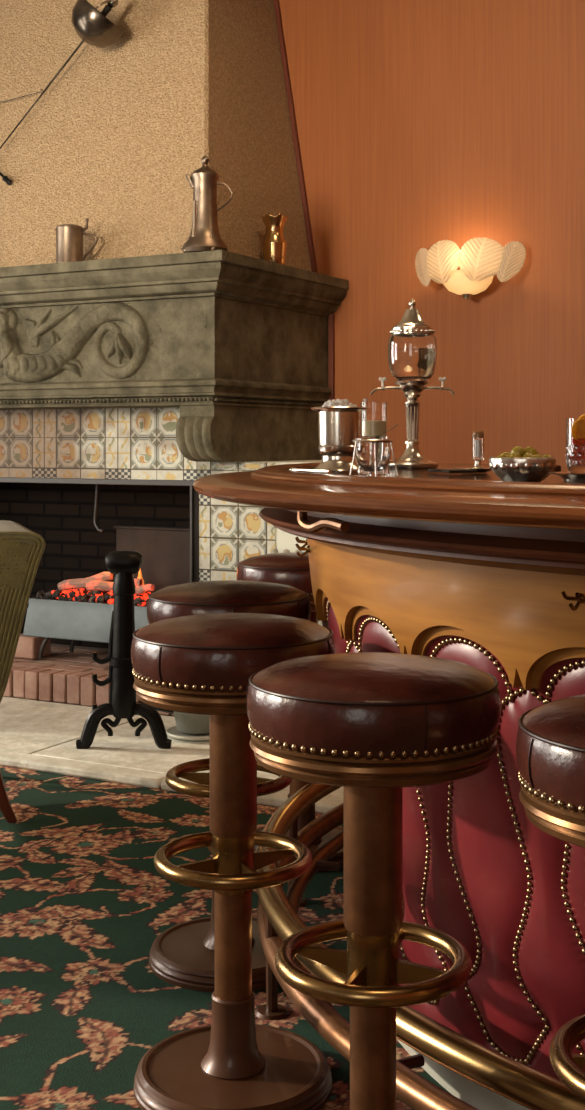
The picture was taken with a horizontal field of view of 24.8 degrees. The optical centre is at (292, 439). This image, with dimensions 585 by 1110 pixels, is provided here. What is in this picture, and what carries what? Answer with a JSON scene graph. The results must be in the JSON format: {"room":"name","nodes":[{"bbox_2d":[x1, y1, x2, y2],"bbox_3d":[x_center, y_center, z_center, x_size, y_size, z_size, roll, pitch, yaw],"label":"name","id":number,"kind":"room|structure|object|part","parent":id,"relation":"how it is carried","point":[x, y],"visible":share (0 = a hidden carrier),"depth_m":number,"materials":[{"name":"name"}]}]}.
{"room":"bar","nodes":[
{"label":"bar","id":0,"kind":"room"},
{"bbox_2d":[279,0,584,471],"bbox_3d":[0.763,-0.614,5.934,8.100,3.562,0.100,0,0,28],"label":"wall","id":1,"kind":"structure","parent":0,"point":[421,123],"depth_m":5.90,"materials":[{"name":"brown wood"}]},
{"bbox_2d":[273,0,334,400],"bbox_3d":[0.032,-0.620,6.259,0.364,3.550,0.020,0,0,28],"label":"trim","id":2,"kind":"structure","parent":1,"relation":"attached to","point":[276,2],"depth_m":6.25,"materials":[{"name":"brown wood"}]},
{"bbox_2d":[415,237,525,298],"bbox_3d":[0.755,-0.742,5.768,0.510,0.260,0.229,0,0,31],"label":"wall sconce","id":3,"kind":"object","parent":1,"relation":"attached to","point":[479,259],"visible":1,"depth_m":5.67,"materials":[{"name":"white glass"}]},
{"bbox_3d":[0.573,-0.760,5.855,0.036,0.178,0.131,0,0,-32],"label":"glass","id":4,"kind":"part","parent":3,"relation":"part of","materials":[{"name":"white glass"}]},
{"bbox_3d":[0.637,-0.769,5.750,0.055,0.192,0.208,0,0,-42],"label":"glass","id":5,"kind":"part","parent":3,"relation":"part of","materials":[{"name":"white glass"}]},
{"bbox_3d":[0.757,-0.678,5.767,0.230,0.093,0.230,0,0,0],"label":"lamp shade","id":6,"kind":"part","parent":3,"relation":"part of","materials":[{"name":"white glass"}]},
{"bbox_3d":[0.808,-0.769,5.657,0.208,0.192,0.055,0,0,9],"label":"glass","id":7,"kind":"part","parent":3,"relation":"part of","materials":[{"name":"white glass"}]},
{"bbox_3d":[0.931,-0.760,5.662,0.130,0.178,0.038,0,0,0],"label":"glass","id":8,"kind":"part","parent":3,"relation":"part of","materials":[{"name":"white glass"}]},
{"bbox_3d":[-1.209,1.221,2.271,11.123,0.108,11.253,0,0,0],"label":"floor","id":9,"kind":"structure","parent":0,"visible":0},
{"bbox_2d":[0,697,343,813],"bbox_3d":[-1.089,1.139,5.237,3.300,0.032,0.882,0,0,28],"label":"hearth slab","id":10,"kind":"object","parent":9,"relation":"on","point":[42,736],"visible":0.37,"depth_m":4.83,"materials":[{"name":"stone"}]},
{"bbox_2d":[76,551,173,748],"bbox_3d":[-0.501,0.768,4.980,0.275,0.727,0.597,0,0,43],"label":"andiron","id":11,"kind":"object","parent":10,"relation":"on","point":[122,704],"visible":0.94,"depth_m":4.83,"materials":[{"name":"black metal"}]},
{"bbox_3d":[-0.616,0.743,4.858,0.101,0.535,0.104,0,0,0],"label":"post","id":12,"kind":"part","parent":11,"relation":"part of","materials":[{"name":"black metal"}]},
{"bbox_2d":[166,711,209,743],"bbox_3d":[-0.358,1.005,5.038,0.244,0.240,0.244,0,0,0],"label":"metal pot","id":13,"kind":"object","parent":10,"relation":"on","point":[189,728],"visible":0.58,"depth_m":4.96,"materials":[{"name":"grey metal"}]},
{"bbox_3d":[-0.358,1.119,5.038,0.224,0.012,0.224,0,0,0],"label":"foot plate","id":14,"kind":"part","parent":13,"relation":"part of","materials":[{"name":"grey metal"}]},
{"bbox_3d":[-0.358,0.992,5.038,0.240,0.214,0.240,0,0,0],"label":"pot","id":15,"kind":"part","parent":13,"relation":"part of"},
{"bbox_2d":[0,765,450,1109],"bbox_3d":[-0.148,1.155,2.047,8.703,0.001,10.506,0,0,0],"label":"carpet","id":16,"kind":"object","parent":9,"relation":"on","point":[85,902],"visible":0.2,"depth_m":3.09,"materials":[{"name":"green carpet"}]},
{"bbox_2d":[0,520,44,822],"bbox_3d":[-1.235,0.716,4.192,0.831,0.886,0.634,0,0,-17],"label":"armchair","id":17,"kind":"object","parent":16,"relation":"on","point":[21,548],"visible":1,"depth_m":3.99,"materials":[{"name":"green fabric"}]},
{"bbox_3d":[-0.887,1.006,4.009,0.109,0.306,0.050,0,0,-18],"label":"leg","id":18,"kind":"part","parent":17,"relation":"part of","materials":[{"name":"brown wood"}]},
{"bbox_3d":[-0.987,0.565,4.271,0.302,0.580,0.620,0,0,-17],"label":"backrest","id":19,"kind":"part","parent":17,"relation":"part of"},
{"bbox_2d":[0,0,393,716],"bbox_3d":[-0.953,-0.630,6.160,2.655,3.570,1.128,0,0,28],"label":"fireplace","id":20,"kind":"object","parent":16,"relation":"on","point":[143,368],"depth_m":5.77,"materials":[{"name":"stone"},{"name":"stucco"},{"name":"tile"}]},
{"bbox_2d":[0,172,11,184],"bbox_3d":[-1.751,-1.614,6.358,1.231,0.932,0.028,0,0,38],"label":"spear","id":21,"kind":"object","parent":20,"relation":"attached to","point":[6,179],"visible":1,"depth_m":5.99,"materials":[{"name":"black metal"}]},
{"bbox_3d":[-1.576,-1.534,6.256,0.958,0.099,0.008,0,0,26],"label":"blade","id":22,"kind":"part","parent":20,"relation":"part of","materials":[{"name":"metal"}]},
{"bbox_3d":[-1.567,-1.540,6.255,0.974,0.112,0.026,0,0,27],"label":"thin foil blade","id":23,"kind":"part","parent":20,"relation":"part of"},
{"bbox_2d":[14,633,50,658],"bbox_3d":[-1.215,0.953,6.164,0.140,0.102,0.130,0,0,28],"label":"brick","id":24,"kind":"object","parent":20,"relation":"on","point":[28,647],"visible":0.54,"depth_m":6.10,"materials":[{"name":"brick"}]},
{"bbox_2d":[0,0,124,148],"bbox_3d":[-1.109,-1.519,5.981,0.833,0.841,0.242,0,0,31],"label":"sword","id":25,"kind":"object","parent":20,"relation":"hanging from","point":[91,25],"visible":1,"depth_m":5.75,"materials":[{"name":"metal"}]},
{"bbox_3d":[-1.228,-1.445,6.020,0.616,0.694,0.011,0,0,14],"label":"blade","id":26,"kind":"part","parent":25,"relation":"part of","materials":[{"name":"metal"}]},
{"bbox_2d":[55,218,97,262],"bbox_3d":[-0.920,-0.836,5.596,0.164,0.198,0.117,0,0,28],"label":"pewter tankard","id":27,"kind":"object","parent":20,"relation":"on","point":[69,237],"visible":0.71,"depth_m":5.56,"materials":[{"name":"silver metal"}]},
{"bbox_3d":[-0.940,-0.898,5.607,0.117,0.024,0.117,0,0,0],"label":"lid","id":28,"kind":"part","parent":27,"relation":"part of","materials":[{"name":"grey metal"}]},
{"bbox_3d":[-0.856,-0.808,5.607,0.068,0.137,0.012,0,0,0],"label":"handle","id":29,"kind":"part","parent":27,"relation":"part of","materials":[{"name":"grey metal"}]},
{"bbox_2d":[23,596,148,659],"bbox_3d":[-0.854,0.867,6.085,0.718,0.274,0.314,0,0,28],"label":"basket","id":30,"kind":"object","parent":20,"relation":"on","point":[72,620],"visible":0.41,"depth_m":6.01,"materials":[{"name":"grey metal"}]},
{"bbox_3d":[-1.131,0.945,6.081,0.061,0.117,0.023,0,0,-12],"label":"leg","id":31,"kind":"part","parent":30,"relation":"part of","materials":[{"name":"grey metal"}]},
{"bbox_3d":[-1.022,0.945,6.284,0.061,0.117,0.023,0,0,-12],"label":"leg","id":32,"kind":"part","parent":30,"relation":"part of","materials":[{"name":"grey metal"}]},
{"bbox_2d":[36,588,152,605],"bbox_3d":[-0.857,0.710,6.089,0.648,0.073,0.246,0,0,28],"label":"bed","id":33,"kind":"object","parent":30,"relation":"in","point":[106,596],"visible":0.58,"depth_m":6.05,"materials":[{"name":"black stone"}]},
{"bbox_2d":[57,572,112,590],"bbox_3d":[-0.949,0.646,6.082,0.266,0.095,0.047,0,0,15],"label":"log","id":34,"kind":"object","parent":33,"relation":"on","point":[79,583],"visible":0.95,"depth_m":6.07,"materials":[{"name":"brown wood"}]},
{"bbox_2d":[51,588,150,605],"bbox_3d":[-0.813,0.711,6.078,0.574,0.069,0.222,0,0,29],"label":"glowing embers","id":35,"kind":"object","parent":33,"relation":"in","point":[145,595],"visible":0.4,"depth_m":6.03,"materials":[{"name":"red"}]},
{"bbox_2d":[86,578,142,591],"bbox_3d":[-0.811,0.657,6.030,0.259,0.065,0.055,0,0,10],"label":"log","id":36,"kind":"object","parent":33,"relation":"on","point":[93,585],"visible":0.56,"depth_m":6.02,"materials":[{"name":"brown wood"}]},
{"bbox_2d":[133,568,143,584],"bbox_3d":[-0.743,0.600,6.079,0.130,0.190,0.071,0,0,28],"label":"flame","id":37,"kind":"object","parent":33,"relation":"on","point":[139,573],"visible":0.13,"depth_m":6.07,"materials":[{"name":"orange"}]},
{"bbox_2d":[135,584,154,594],"bbox_3d":[-0.692,0.666,5.939,0.190,0.058,0.038,0,0,38],"label":"log","id":38,"kind":"object","parent":33,"relation":"on","point":[141,589],"visible":0.59,"depth_m":5.90,"materials":[{"name":"brown wood"}]},
{"bbox_3d":[-1.157,0.588,6.030,1.708,0.834,0.030,0,0,28],"label":"firebox frame","id":39,"kind":"part","parent":20,"relation":"part of","materials":[{"name":"grey metal"}]},
{"bbox_2d":[93,484,103,531],"bbox_3d":[-0.893,0.298,6.115,0.064,0.252,0.022,0,0,45],"label":"hook","id":40,"kind":"object","parent":20,"relation":"hanging from","point":[97,485],"visible":0.94,"depth_m":6.12,"materials":[{"name":"grey metal"}]},
{"bbox_3d":[-0.522,0.707,6.178,0.726,0.597,0.048,0,0,28],"label":"fireback plate","id":41,"kind":"part","parent":20,"relation":"part of","materials":[{"name":"brown metal"}]},
{"bbox_2d":[0,0,311,270],"bbox_3d":[-1.007,-1.570,6.286,2.014,1.690,0.957,0,0,28],"label":"hood","id":42,"kind":"object","parent":20,"relation":"attached to","point":[113,141],"depth_m":5.85,"materials":[{"name":"paint"}]},
{"bbox_3d":[-1.029,-0.193,6.245,2.210,0.108,1.050,0,0,28],"label":"moulding","id":43,"kind":"part","parent":20,"relation":"part of","materials":[{"name":"stone"}]},
{"bbox_2d":[0,250,348,316],"bbox_3d":[-1.047,-0.655,6.211,2.366,0.164,1.128,0,0,28],"label":"mantel shelf","id":44,"kind":"object","parent":20,"relation":"attached to","point":[216,276],"depth_m":5.50,"materials":[{"name":"stone"}]},
{"bbox_2d":[182,156,232,252],"bbox_3d":[-0.347,-0.932,5.282,0.182,0.392,0.182,0,0,37],"label":"pewter flagon","id":45,"kind":"object","parent":20,"relation":"on","point":[204,235],"visible":0.93,"depth_m":5.24,"materials":[{"name":"silver metal"}]},
{"bbox_3d":[-0.402,-1.028,5.282,0.044,0.058,0.036,0,0,0],"label":"spout","id":46,"kind":"part","parent":45,"relation":"part of","materials":[{"name":"grey metal"}]},
{"bbox_3d":[-0.347,-1.067,5.282,0.114,0.056,0.114,0,0,0],"label":"lid","id":47,"kind":"part","parent":45,"relation":"part of","materials":[{"name":"grey metal"}]},
{"bbox_3d":[-0.270,-0.966,5.282,0.069,0.115,0.009,0,0,0],"label":"handle","id":48,"kind":"part","parent":45,"relation":"part of","materials":[{"name":"grey metal"}]},
{"bbox_2d":[261,213,287,264],"bbox_3d":[-0.078,-0.857,5.762,0.117,0.233,0.110,0,0,0],"label":"beaker","id":49,"kind":"object","parent":20,"relation":"on","point":[274,245],"visible":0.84,"depth_m":5.72,"materials":[{"name":"gold metal"}]},
{"bbox_2d":[147,580,310,991],"bbox_3d":[-0.141,0.737,2.955,0.364,0.836,0.366,0,0,-7],"label":"bar stool","id":50,"kind":"object","parent":16,"relation":"on","point":[182,955],"visible":0.31,"depth_m":2.86,"materials":[{"name":"brown leather"}]},
{"bbox_2d":[147,580,310,623],"bbox_3d":[-0.141,0.368,2.956,0.364,0.098,0.364,0,0,-7],"label":"seat cushion","id":51,"kind":"object","parent":50,"relation":"on","point":[221,596],"depth_m":2.84,"materials":[{"name":"leather"}]},
{"bbox_2d":[203,890,254,950],"bbox_3d":[-0.141,1.056,2.956,0.116,0.131,0.116,0,0,-7],"label":"socket","id":52,"kind":"object","parent":50,"relation":"attached to","point":[208,937],"depth_m":2.93,"materials":[{"name":"brown metal"}]},
{"bbox_2d":[131,613,334,1109],"bbox_3d":[-0.107,0.737,2.379,0.364,0.836,0.366,0,0,38],"label":"bar stool","id":53,"kind":"object","parent":16,"relation":"on","point":[204,664],"visible":0.9,"depth_m":2.34,"materials":[{"name":"brown leather"}]},
{"bbox_3d":[-0.106,0.411,2.380,0.359,0.010,0.359,0,0,38],"label":"nailhead trim","id":54,"kind":"part","parent":53,"relation":"part of","materials":[{"name":"gold metal"}]},
{"bbox_2d":[131,613,334,690],"bbox_3d":[-0.106,0.368,2.380,0.364,0.098,0.364,0,0,38],"label":"seat cushion","id":55,"kind":"object","parent":53,"relation":"on","point":[213,651],"depth_m":2.24,"materials":[{"name":"leather"}]},
{"bbox_2d":[201,991,265,1079],"bbox_3d":[-0.106,1.056,2.380,0.116,0.131,0.116,0,0,38],"label":"socket","id":56,"kind":"object","parent":53,"relation":"attached to","point":[233,1053],"depth_m":2.35,"materials":[{"name":"brown metal"}]},
{"bbox_2d":[236,552,343,872],"bbox_3d":[0.026,0.737,3.720,0.366,0.836,0.364,0,0,31],"label":"bar stool","id":57,"kind":"object","parent":16,"relation":"on","point":[290,569],"visible":0.16,"depth_m":3.60,"materials":[{"name":"brown leather"}]},
{"bbox_2d":[236,552,312,595],"bbox_3d":[0.025,0.368,3.720,0.364,0.098,0.364,0,0,31],"label":"seat cushion","id":58,"kind":"object","parent":57,"relation":"on","point":[290,569],"depth_m":3.57,"materials":[{"name":"leather"}]},
{"bbox_2d":[270,548,322,625],"bbox_3d":[0.035,0.796,5.353,0.258,0.717,0.085,0,0,28],"label":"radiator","id":59,"kind":"object","parent":16,"relation":"on","point":[274,550],"visible":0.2,"depth_m":5.35,"materials":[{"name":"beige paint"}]},
{"bbox_2d":[246,652,500,1109],"bbox_3d":[0.115,0.737,1.916,0.366,0.836,0.364,0,0,0],"label":"bar stool","id":60,"kind":"object","parent":16,"relation":"on","point":[372,725],"visible":1,"depth_m":1.84,"materials":[{"name":"brown leather"}]},
{"bbox_3d":[0.116,0.411,1.916,0.359,0.010,0.359,0,0,0],"label":"nailhead trim","id":61,"kind":"part","parent":60,"relation":"part of","materials":[{"name":"gold metal"}]},
{"bbox_2d":[247,652,500,756],"bbox_3d":[0.116,0.368,1.916,0.364,0.098,0.364,0,0,0],"label":"seat cushion","id":62,"kind":"object","parent":60,"relation":"on","point":[360,704],"depth_m":1.78,"materials":[{"name":"leather"}]},
{"bbox_2d":[193,461,584,1109],"bbox_3d":[1.143,0.608,2.346,3.320,1.095,2.047,0,0,29],"label":"bar counter","id":63,"kind":"object","parent":16,"relation":"on","point":[485,572],"depth_m":2.14,"materials":[{"name":"brown wood"}]},
{"bbox_2d":[289,467,331,473],"bbox_3d":[0.032,0.060,2.574,0.015,0.011,0.167,0,0,-26],"label":"serving spoon","id":64,"kind":"object","parent":63,"relation":"on","point":[319,471],"visible":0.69,"depth_m":2.55,"materials":[{"name":"silver metal"}]},
{"bbox_2d":[311,406,366,473],"bbox_3d":[0.092,0.000,2.640,0.111,0.131,0.111,0,0,0],"label":"ice bucket","id":65,"kind":"object","parent":63,"relation":"on","point":[339,425],"visible":0.87,"depth_m":2.60,"materials":[{"name":"silver metal"}]},
{"bbox_2d":[322,399,356,406],"bbox_3d":[0.093,-0.068,2.641,0.081,0.029,0.078,0,0,30],"label":"crushed ice","id":66,"kind":"object","parent":65,"relation":"in","point":[345,403],"visible":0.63,"depth_m":2.62,"materials":[{"name":"white ice"}]},
{"bbox_2d":[357,465,370,475],"bbox_3d":[0.127,0.055,2.349,0.025,0.021,0.025,0,0,0],"label":"glass","id":67,"kind":"object","parent":63,"relation":"on","point":[362,470],"visible":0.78,"depth_m":2.34,"materials":[{"name":"white"}]},
{"bbox_3d":[0.142,0.679,2.641,0.108,0.714,0.336,0,0,-13],"label":"nailhead trim","id":68,"kind":"part","parent":63,"relation":"part of","materials":[{"name":"gold metal"}]},
{"bbox_2d":[361,398,386,437],"bbox_3d":[0.167,-0.010,2.720,0.054,0.151,0.054,0,0,0],"label":"glass","id":69,"kind":"object","parent":63,"relation":"on","point":[374,418],"visible":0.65,"depth_m":2.70,"materials":[{"name":"white"}]},
{"bbox_2d":[350,424,398,476],"bbox_3d":[0.140,0.017,2.357,0.078,0.093,0.072,0,0,-42],"label":"cup holder","id":70,"kind":"object","parent":63,"relation":"on","point":[374,453],"visible":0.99,"depth_m":2.33,"materials":[{"name":"silver metal"}]},
{"bbox_3d":[0.107,0.032,2.346,0.015,0.064,0.003,0,0,-22],"label":"leg","id":71,"kind":"part","parent":70,"relation":"part of","materials":[{"name":"silver metal"}]},
{"bbox_2d":[355,438,390,471],"bbox_3d":[0.143,0.027,2.360,0.066,0.060,0.066,0,0,0],"label":"cup","id":72,"kind":"object","parent":70,"relation":"on","point":[373,453],"depth_m":2.33,"materials":[{"name":"clear glass"}]},
{"bbox_3d":[0.145,0.032,2.322,0.003,0.064,0.015,0,0,-4],"label":"leg","id":73,"kind":"part","parent":70,"relation":"part of","materials":[{"name":"silver metal"}]},
{"bbox_3d":[0.180,0.032,2.354,0.015,0.064,0.003,0,0,9],"label":"leg","id":74,"kind":"part","parent":70,"relation":"part of","materials":[{"name":"silver metal"}]},
{"bbox_2d":[377,465,388,476],"bbox_3d":[0.159,0.055,2.353,0.025,0.021,0.025,0,0,0],"label":"glass","id":75,"kind":"object","parent":63,"relation":"on","point":[383,471],"visible":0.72,"depth_m":2.34,"materials":[{"name":"white"}]},
{"bbox_2d":[370,299,454,468],"bbox_3d":[0.281,-0.132,3.120,0.164,0.396,0.122,0,0,36],"label":"fountain","id":76,"kind":"object","parent":63,"relation":"on","point":[412,344],"visible":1,"depth_m":3.09,"materials":[{"name":"silver metal"}]},
{"bbox_2d":[370,377,400,394],"bbox_3d":[0.221,-0.126,3.120,0.080,0.043,0.012,0,0,0],"label":"tap","id":77,"kind":"object","parent":76,"relation":"on","point":[381,379],"depth_m":3.12,"materials":[{"name":"silver metal"}]},
{"bbox_3d":[0.281,-0.287,3.120,0.098,0.088,0.098,0,0,0],"label":"lid","id":78,"kind":"part","parent":76,"relation":"part of","materials":[{"name":"silver metal"}]},
{"bbox_3d":[0.281,-0.194,3.120,0.114,0.107,0.114,0,0,0],"label":"glass globe","id":79,"kind":"part","parent":76,"relation":"part of","materials":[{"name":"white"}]},
{"bbox_2d":[424,377,454,394],"bbox_3d":[0.342,-0.126,3.120,0.080,0.043,0.012,0,0,0],"label":"tap","id":80,"kind":"object","parent":76,"relation":"on","point":[441,379],"depth_m":3.12,"materials":[{"name":"silver metal"}]},
{"bbox_3d":[1.166,0.069,2.387,3.076,0.017,1.897,0,0,29],"label":"raised moulding","id":81,"kind":"part","parent":63,"relation":"part of","materials":[{"name":"brown wood"}]},
{"bbox_3d":[1.169,0.153,2.393,3.040,0.092,1.875,0,0,29],"label":"under moulding","id":82,"kind":"part","parent":63,"relation":"part of","materials":[{"name":"brown wood"}]},
{"bbox_3d":[0.222,0.679,2.383,0.108,0.714,0.336,0,0,-24],"label":"nailhead trim","id":83,"kind":"part","parent":63,"relation":"part of","materials":[{"name":"gold metal"}]},
{"bbox_2d":[283,463,563,482],"bbox_3d":[1.173,0.086,2.400,3.000,0.038,1.850,0,0,29],"label":"countertop","id":84,"kind":"structure","parent":63,"relation":"on","point":[403,473],"depth_m":2.56,"materials":[{"name":"brown wood"}]},
{"bbox_2d":[428,469,476,472],"bbox_3d":[0.319,0.062,2.660,0.060,0.006,0.120,0,0,-14],"label":"folder","id":85,"kind":"object","parent":63,"relation":"on","point":[429,470],"visible":0.97,"depth_m":2.61,"materials":[{"name":"black leather"}]},
{"bbox_2d":[454,468,491,472],"bbox_3d":[0.368,0.061,2.700,0.082,0.009,0.082,0,0,0],"label":"tray","id":86,"kind":"object","parent":63,"relation":"on","point":[479,470],"visible":0.45,"depth_m":2.67,"materials":[{"name":"silver metal"}]},
{"bbox_2d":[472,431,484,467],"bbox_3d":[0.377,0.021,2.698,0.035,0.080,0.035,0,0,0],"label":"tube","id":87,"kind":"object","parent":86,"relation":"on","point":[477,436],"visible":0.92,"depth_m":2.69,"materials":[{"name":"clear glass"}]},
{"bbox_3d":[0.361,0.679,2.134,0.262,0.714,0.266,0,0,0],"label":"nailhead trim","id":88,"kind":"part","parent":63,"relation":"part of","materials":[{"name":"gold metal"}]},
{"bbox_2d":[489,457,555,481],"bbox_3d":[0.354,0.046,2.050,0.102,0.040,0.102,0,0,0],"label":"bowl","id":89,"kind":"object","parent":63,"relation":"on","point":[516,469],"visible":0.91,"depth_m":2.01,"materials":[{"name":"silver metal"}]},
{"bbox_2d":[510,452,521,456],"bbox_3d":[0.342,0.029,2.041,0.021,0.021,0.022,0,0,-14],"label":"olive","id":90,"kind":"object","parent":89,"relation":"in","point":[517,454],"visible":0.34,"depth_m":2.03,"materials":[{"name":"green food"}]},
{"bbox_2d":[510,446,524,455],"bbox_3d":[0.347,0.020,2.049,0.020,0.021,0.024,0,0,-41],"label":"olive","id":91,"kind":"object","parent":89,"relation":"in","point":[519,449],"visible":0.63,"depth_m":2.04,"materials":[{"name":"green food"}]},
{"bbox_2d":[522,453,532,457],"bbox_3d":[0.361,0.030,2.038,0.020,0.022,0.022,0,0,6],"label":"olive","id":92,"kind":"object","parent":89,"relation":"in","point":[526,455],"visible":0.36,"depth_m":2.03,"materials":[{"name":"green food"}]},
{"bbox_2d":[524,446,536,454],"bbox_3d":[0.367,0.021,2.050,0.020,0.022,0.022,0,0,-21],"label":"olive","id":93,"kind":"object","parent":89,"relation":"in","point":[529,449],"visible":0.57,"depth_m":2.04,"materials":[{"name":"green food"}]},
{"bbox_3d":[0.528,0.679,1.941,0.336,0.714,0.108,0,0,42],"label":"nailhead trim","id":94,"kind":"part","parent":63,"relation":"part of","materials":[{"name":"gold metal"}]},
{"bbox_2d":[547,472,584,482],"bbox_3d":[0.430,0.057,1.930,0.120,0.019,0.120,0,0,0],"label":"saucer","id":95,"kind":"object","parent":63,"relation":"on","point":[568,477],"visible":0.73,"depth_m":1.90,"materials":[{"name":"silver metal"}]},
{"bbox_2d":[565,414,584,473],"bbox_3d":[0.430,0.006,1.930,0.067,0.088,0.067,0,0,0],"label":"drink glass","id":96,"kind":"object","parent":95,"relation":"on","point":[575,427],"visible":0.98,"depth_m":1.91,"materials":[{"name":"white"}]},
{"bbox_2d":[255,782,584,1109],"bbox_3d":[1.169,1.025,2.370,3.062,0.261,1.868,0,0,28],"label":"rail","id":97,"kind":"object","parent":16,"relation":"on","point":[278,918],"visible":0.53,"depth_m":2.25,"materials":[{"name":"gold metal"}]},
{"bbox_3d":[1.181,1.060,2.393,2.946,0.035,1.792,0,0,28],"label":"rail","id":98,"kind":"part","parent":97,"relation":"part of","materials":[{"name":"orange metal"}]},
{"bbox_3d":[1.421,1.020,2.633,2.996,0.047,2.503,0,0,0],"label":"rail","id":99,"kind":"part","parent":97,"relation":"part of","materials":[{"name":"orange metal"}]},
{"bbox_2d":[516,694,584,1099],"bbox_3d":[0.452,0.737,1.600,0.366,0.836,0.364,0,0,-17],"label":"bar stool","id":100,"kind":"object","parent":16,"relation":"on","point":[550,741],"visible":1,"depth_m":1.54,"materials":[{"name":"leather"}]},
{"bbox_2d":[516,694,584,811],"bbox_3d":[0.453,0.368,1.600,0.364,0.098,0.364,0,0,-17],"label":"seat cushion","id":101,"kind":"object","parent":100,"relation":"on","point":[550,741],"depth_m":1.53,"materials":[{"name":"leather"}]},
{"bbox_3d":[0.453,0.411,1.600,0.359,0.010,0.359,0,0,-17],"label":"nailhead trim","id":102,"kind":"part","parent":100,"relation":"part of","materials":[{"name":"gold metal"}]}
]}

